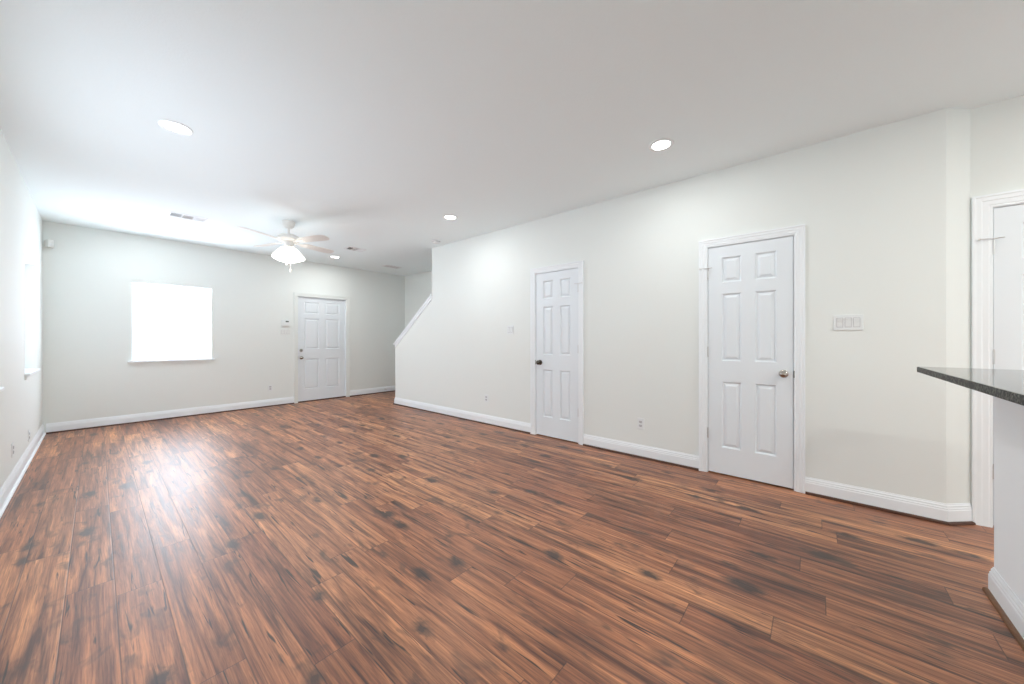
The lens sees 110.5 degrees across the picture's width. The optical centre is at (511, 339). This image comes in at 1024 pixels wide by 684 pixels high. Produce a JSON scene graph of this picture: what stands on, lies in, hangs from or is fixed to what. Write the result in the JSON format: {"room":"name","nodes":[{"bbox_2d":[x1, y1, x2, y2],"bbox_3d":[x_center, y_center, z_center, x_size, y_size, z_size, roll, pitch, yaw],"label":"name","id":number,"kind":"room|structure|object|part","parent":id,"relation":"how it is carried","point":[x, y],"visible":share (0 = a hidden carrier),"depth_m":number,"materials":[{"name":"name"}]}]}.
{"room":"empty living room","nodes":[
{"label":"empty living room","id":0,"kind":"room"},
{"bbox_2d":[0,129,41,488],"bbox_3d":[-1.534,-0.157,0.622,11.940,2.743,0.140,0,0,41],"label":"wall","id":1,"kind":"structure","parent":0,"point":[20,219],"depth_m":3.17,"materials":[{"name":"white paint"}]},
{"bbox_2d":[11,442,13,457],"bbox_3d":[-4.115,0.910,2.928,0.070,0.115,0.009,0,0,41],"label":"outlet","id":2,"kind":"object","parent":1,"relation":"attached to","point":[12,444],"visible":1,"depth_m":2.91,"materials":[{"name":"white plastic"}]},
{"bbox_2d":[0,424,45,517],"bbox_3d":[-1.479,1.149,0.686,11.940,0.131,0.029,0,0,41],"label":"baseboard","id":3,"kind":"structure","parent":1,"relation":"attached to","point":[9,487],"depth_m":3.08,"materials":[{"name":"white paint"}]},
{"bbox_2d":[24,368,40,379],"bbox_3d":[-5.102,-0.227,3.700,0.976,1.238,0.170,0,0,41],"label":"window sill","id":4,"kind":"structure","parent":1,"relation":"in","point":[28,374],"depth_m":3.67,"materials":[{"name":"white paint"}]},
{"bbox_3d":[-5.086,0.340,3.719,0.976,0.028,0.120,0,0,41],"label":"sill","id":5,"kind":"part","parent":4,"relation":"part of","materials":[{"name":"white paint"}]},
{"bbox_2d":[42,220,404,432],"bbox_3d":[-4.373,-0.157,6.603,0.150,2.743,5.540,0,0,41],"label":"wall","id":6,"kind":"structure","parent":0,"point":[88,275],"depth_m":5.56,"materials":[{"name":"white paint"}]},
{"bbox_2d":[44,239,53,247],"bbox_3d":[-5.945,-1.230,4.562,0.063,0.100,0.072,0,0,-4],"label":"sensor","id":7,"kind":"object","parent":6,"relation":"attached to","point":[48,243],"visible":1,"depth_m":4.54,"materials":[{"name":"white plastic"}]},
{"bbox_2d":[46,397,293,433],"bbox_3d":[-5.066,1.149,5.654,0.029,0.131,2.858,0,0,41],"label":"baseboard","id":8,"kind":"structure","parent":6,"relation":"attached to","point":[57,427],"depth_m":5.35,"materials":[{"name":"white paint"}]},
{"bbox_2d":[128,283,214,364],"bbox_3d":[-5.265,-0.230,5.522,0.170,1.203,0.974,0,0,41],"label":"window","id":9,"kind":"structure","parent":6,"relation":"in","point":[149,361],"depth_m":5.50,"materials":[{"name":"white paint"}]},
{"bbox_3d":[-5.246,0.320,5.506,0.120,0.028,0.974,0,0,41],"label":"sill","id":10,"kind":"part","parent":9,"relation":"part of","materials":[{"name":"white paint"}]},
{"bbox_2d":[280,329,289,334],"bbox_3d":[-4.236,-0.140,6.637,0.014,0.116,0.162,0,0,41],"label":"light switch","id":11,"kind":"object","parent":6,"relation":"attached to","point":[282,331],"visible":1,"depth_m":6.63,"materials":[{"name":"white plastic"}]},
{"bbox_2d":[282,320,288,325],"bbox_3d":[-4.230,-0.305,6.633,0.028,0.116,0.124,0,0,41],"label":"thermostat","id":12,"kind":"object","parent":6,"relation":"attached to","point":[284,322],"visible":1,"depth_m":6.62,"materials":[{"name":"white plastic"}]},
{"bbox_2d":[294,292,349,402],"bbox_3d":[-3.850,0.158,7.191,0.180,2.115,1.057,0,0,41],"label":"door","id":13,"kind":"structure","parent":6,"relation":"in","point":[321,322],"depth_m":7.14,"materials":[{"name":"white paint"}]},
{"bbox_2d":[350,386,394,396],"bbox_3d":[-3.014,1.149,8.053,0.029,0.131,1.340,0,0,41],"label":"baseboard","id":14,"kind":"structure","parent":6,"relation":"attached to","point":[367,391],"depth_m":7.92,"materials":[{"name":"white paint"}]},
{"bbox_3d":[-3.009,1.206,8.049,0.015,0.018,1.340,0,0,41],"label":"shoe moulding","id":15,"kind":"part","parent":14,"relation":"part of","materials":[{"name":"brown wood"}]},
{"bbox_2d":[405,271,431,327],"bbox_3d":[1.984,-0.157,4.735,11.940,2.743,0.115,0,0,41],"label":"wall","id":16,"kind":"structure","parent":0,"point":[418,287],"depth_m":8.28,"materials":[{"name":"white paint"}]},
{"bbox_2d":[0,391,1023,683],"bbox_3d":[0.229,1.275,2.683,12.340,0.120,5.685,0,0,41],"label":"floor","id":17,"kind":"structure","parent":0,"point":[362,539],"depth_m":1.89,"materials":[{"name":"brown wood"}]},
{"bbox_2d":[0,0,1023,275],"bbox_3d":[0.229,-1.588,2.683,12.340,0.120,5.685,0,0,41],"label":"ceiling","id":18,"kind":"structure","parent":0,"point":[362,124],"depth_m":2.23,"materials":[{"name":"white paint"}]},
{"bbox_2d":[157,119,192,134],"bbox_3d":[-2.421,-1.525,2.555,0.188,0.006,0.188,0,0,41],"label":"recessed light","id":19,"kind":"object","parent":18,"relation":"in","point":[170,125],"visible":1,"depth_m":2.55,"materials":[{"name":"white plastic"}]},
{"bbox_2d":[167,211,207,221],"bbox_3d":[-4.029,-1.523,4.413,0.210,0.009,0.360,0,0,41],"label":"ceiling vent","id":20,"kind":"object","parent":18,"relation":"in","point":[170,213],"visible":1,"depth_m":4.40,"materials":[{"name":"white metal"}]},
{"bbox_2d":[237,220,333,272],"bbox_3d":[-2.862,-1.196,4.616,0.971,0.664,1.001,0,0,-26],"label":"ceiling fan","id":21,"kind":"object","parent":18,"relation":"hanging from","point":[287,253],"visible":1,"depth_m":4.54,"materials":[{"name":"white"}]},
{"bbox_3d":[-3.005,-1.269,4.200,0.139,0.033,0.452,0,0,16],"label":"blade","id":22,"kind":"part","parent":21,"relation":"part of","materials":[{"name":"white"}]},
{"bbox_3d":[-3.279,-1.269,4.760,0.452,0.033,0.139,0,0,23],"label":"blade","id":23,"kind":"part","parent":21,"relation":"part of","materials":[{"name":"white"}]},
{"bbox_3d":[-2.975,-1.095,4.531,0.160,0.187,0.159,0,0,41],"label":"lamp shade","id":24,"kind":"part","parent":21,"relation":"part of","materials":[{"name":"white glass"}]},
{"bbox_3d":[-2.824,-1.095,4.520,0.159,0.187,0.160,0,0,41],"label":"lamp shade","id":25,"kind":"part","parent":21,"relation":"part of","materials":[{"name":"white glass"}]},
{"bbox_3d":[-2.813,-1.095,4.671,0.160,0.187,0.159,0,0,41],"label":"lamp shade","id":26,"kind":"part","parent":21,"relation":"part of","materials":[{"name":"white glass"}]},
{"bbox_3d":[-2.499,-1.269,4.469,0.452,0.033,0.139,0,0,19],"label":"blade","id":27,"kind":"part","parent":21,"relation":"part of","materials":[{"name":"white"}]},
{"bbox_3d":[-2.715,-1.269,4.976,0.139,0.033,0.452,0,0,26],"label":"blade","id":28,"kind":"part","parent":21,"relation":"part of","materials":[{"name":"white"}]},
{"bbox_2d":[344,246,364,251],"bbox_3d":[-2.648,-1.523,5.996,0.200,0.009,0.300,0,0,41],"label":"ceiling vent","id":29,"kind":"object","parent":18,"relation":"in","point":[349,247],"visible":1,"depth_m":6.00,"materials":[{"name":"white metal"}]},
{"bbox_2d":[383,265,401,268],"bbox_3d":[-2.516,-1.523,7.442,0.200,0.009,0.360,0,0,41],"label":"ceiling vent","id":30,"kind":"object","parent":18,"relation":"in","point":[389,266],"visible":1,"depth_m":7.41,"materials":[{"name":"white metal"}]},
{"bbox_2d":[432,240,440,243],"bbox_3d":[-1.174,-1.508,5.505,0.140,0.040,0.140,0,0,41],"label":"smoke detector","id":31,"kind":"object","parent":18,"relation":"attached to","point":[433,241],"visible":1,"depth_m":5.46,"materials":[{"name":"white plastic"}]},
{"bbox_2d":[443,215,457,219],"bbox_3d":[-0.771,-1.525,4.436,0.188,0.006,0.188,0,0,41],"label":"recessed light","id":32,"kind":"object","parent":18,"relation":"in","point":[448,217],"visible":1,"depth_m":4.43,"materials":[{"name":"white"}]},
{"bbox_2d":[648,138,673,151],"bbox_3d":[1.171,-1.525,2.788,0.188,0.006,0.188,0,0,41],"label":"recessed light","id":33,"kind":"object","parent":18,"relation":"in","point":[663,144],"visible":1,"depth_m":2.78,"materials":[{"name":"white"}]},
{"bbox_2d":[395,108,945,503],"bbox_3d":[0.374,-0.157,4.552,6.660,2.743,0.115,0,0,41],"label":"wall","id":34,"kind":"structure","parent":0,"point":[870,203],"depth_m":3.11,"materials":[{"name":"white paint"}]},
{"bbox_2d":[393,294,431,346],"bbox_3d":[-1.746,-0.305,6.366,1.160,0.914,0.159,0,0,41],"label":"trim","id":35,"kind":"structure","parent":34,"relation":"attached to","point":[429,298],"depth_m":6.27,"materials":[{"name":"white paint"}]},
{"bbox_2d":[393,397,529,433],"bbox_3d":[-0.956,1.149,5.671,3.244,0.131,0.144,0,0,41],"label":"baseboard","id":36,"kind":"structure","parent":34,"relation":"attached to","point":[519,426],"depth_m":5.34,"materials":[{"name":"white paint"}]},
{"bbox_2d":[507,326,513,333],"bbox_3d":[-0.025,-0.130,4.809,0.116,0.116,0.014,0,0,41],"label":"light switch","id":37,"kind":"object","parent":34,"relation":"attached to","point":[510,329],"visible":1,"depth_m":4.80,"materials":[{"name":"white plastic"}]},
{"bbox_2d":[530,261,583,444],"bbox_3d":[0.558,0.154,4.358,0.762,2.122,0.171,0,0,41],"label":"door","id":38,"kind":"structure","parent":34,"relation":"in","point":[556,291],"depth_m":4.34,"materials":[{"name":"white paint"}]},
{"bbox_2d":[637,418,643,429],"bbox_3d":[1.325,0.868,3.657,0.070,0.115,0.009,0,0,41],"label":"outlet","id":39,"kind":"object","parent":34,"relation":"attached to","point":[640,421],"visible":1,"depth_m":3.65,"materials":[{"name":"white plastic"}]},
{"bbox_2d":[583,434,698,470],"bbox_3d":[1.276,1.149,3.686,1.203,0.131,0.029,0,0,41],"label":"baseboard","id":40,"kind":"structure","parent":34,"relation":"attached to","point":[679,459],"depth_m":3.62,"materials":[{"name":"white paint"}]},
{"bbox_2d":[699,224,804,493],"bbox_3d":[2.052,0.152,3.080,0.762,2.125,0.171,0,0,41],"label":"door","id":41,"kind":"structure","parent":34,"relation":"in","point":[752,285],"depth_m":3.04,"materials":[{"name":"white paint"}]},
{"bbox_2d":[833,314,862,329],"bbox_3d":[2.505,-0.127,2.645,0.162,0.116,0.014,0,0,41],"label":"light switch","id":42,"kind":"object","parent":34,"relation":"attached to","point":[840,322],"visible":1,"depth_m":2.64,"materials":[{"name":"white plastic"}]},
{"bbox_2d":[805,476,975,525],"bbox_3d":[2.650,1.149,2.523,0.869,0.131,0.130,0,0,33],"label":"baseboard","id":43,"kind":"structure","parent":34,"relation":"attached to","point":[954,514],"depth_m":2.49,"materials":[{"name":"white paint"}]},
{"bbox_2d":[946,108,969,503],"bbox_3d":[2.991,-0.157,2.393,0.253,2.743,0.083,0,0,-3],"label":"wall","id":44,"kind":"structure","parent":0,"point":[957,120],"depth_m":2.35,"materials":[{"name":"white paint"}]},
{"bbox_2d":[970,95,1023,502],"bbox_3d":[4.453,-0.157,1.221,3.620,2.743,0.115,0,0,41],"label":"wall","id":45,"kind":"structure","parent":0,"point":[997,128],"depth_m":2.29,"materials":[{"name":"white paint"}]},
{"bbox_2d":[971,189,1023,527],"bbox_3d":[3.402,0.139,2.084,0.893,2.153,0.171,0,0,41],"label":"door","id":46,"kind":"structure","parent":45,"relation":"in","point":[997,219],"depth_m":2.30,"materials":[{"name":"white paint"}]},
{"bbox_2d":[994,397,1023,604],"bbox_3d":[1.149,0.697,0.251,0.130,1.037,3.675,0,0,41],"label":"wall","id":47,"kind":"structure","parent":0,"point":[1008,416],"depth_m":1.56,"materials":[{"name":"white paint"}]},
{"bbox_2d":[917,367,1023,405],"bbox_3d":[1.195,0.163,0.271,0.625,0.030,3.865,0,0,41],"label":"countertop","id":48,"kind":"structure","parent":47,"relation":"on","point":[1005,384],"depth_m":1.34,"materials":[{"name":"stone"}]},
{"bbox_2d":[982,567,1023,650],"bbox_3d":[1.147,1.149,0.271,0.159,0.131,3.704,0,0,41],"label":"baseboard","id":49,"kind":"structure","parent":47,"relation":"attached to","point":[1004,600],"depth_m":1.54,"materials":[{"name":"white paint"}]}
]}

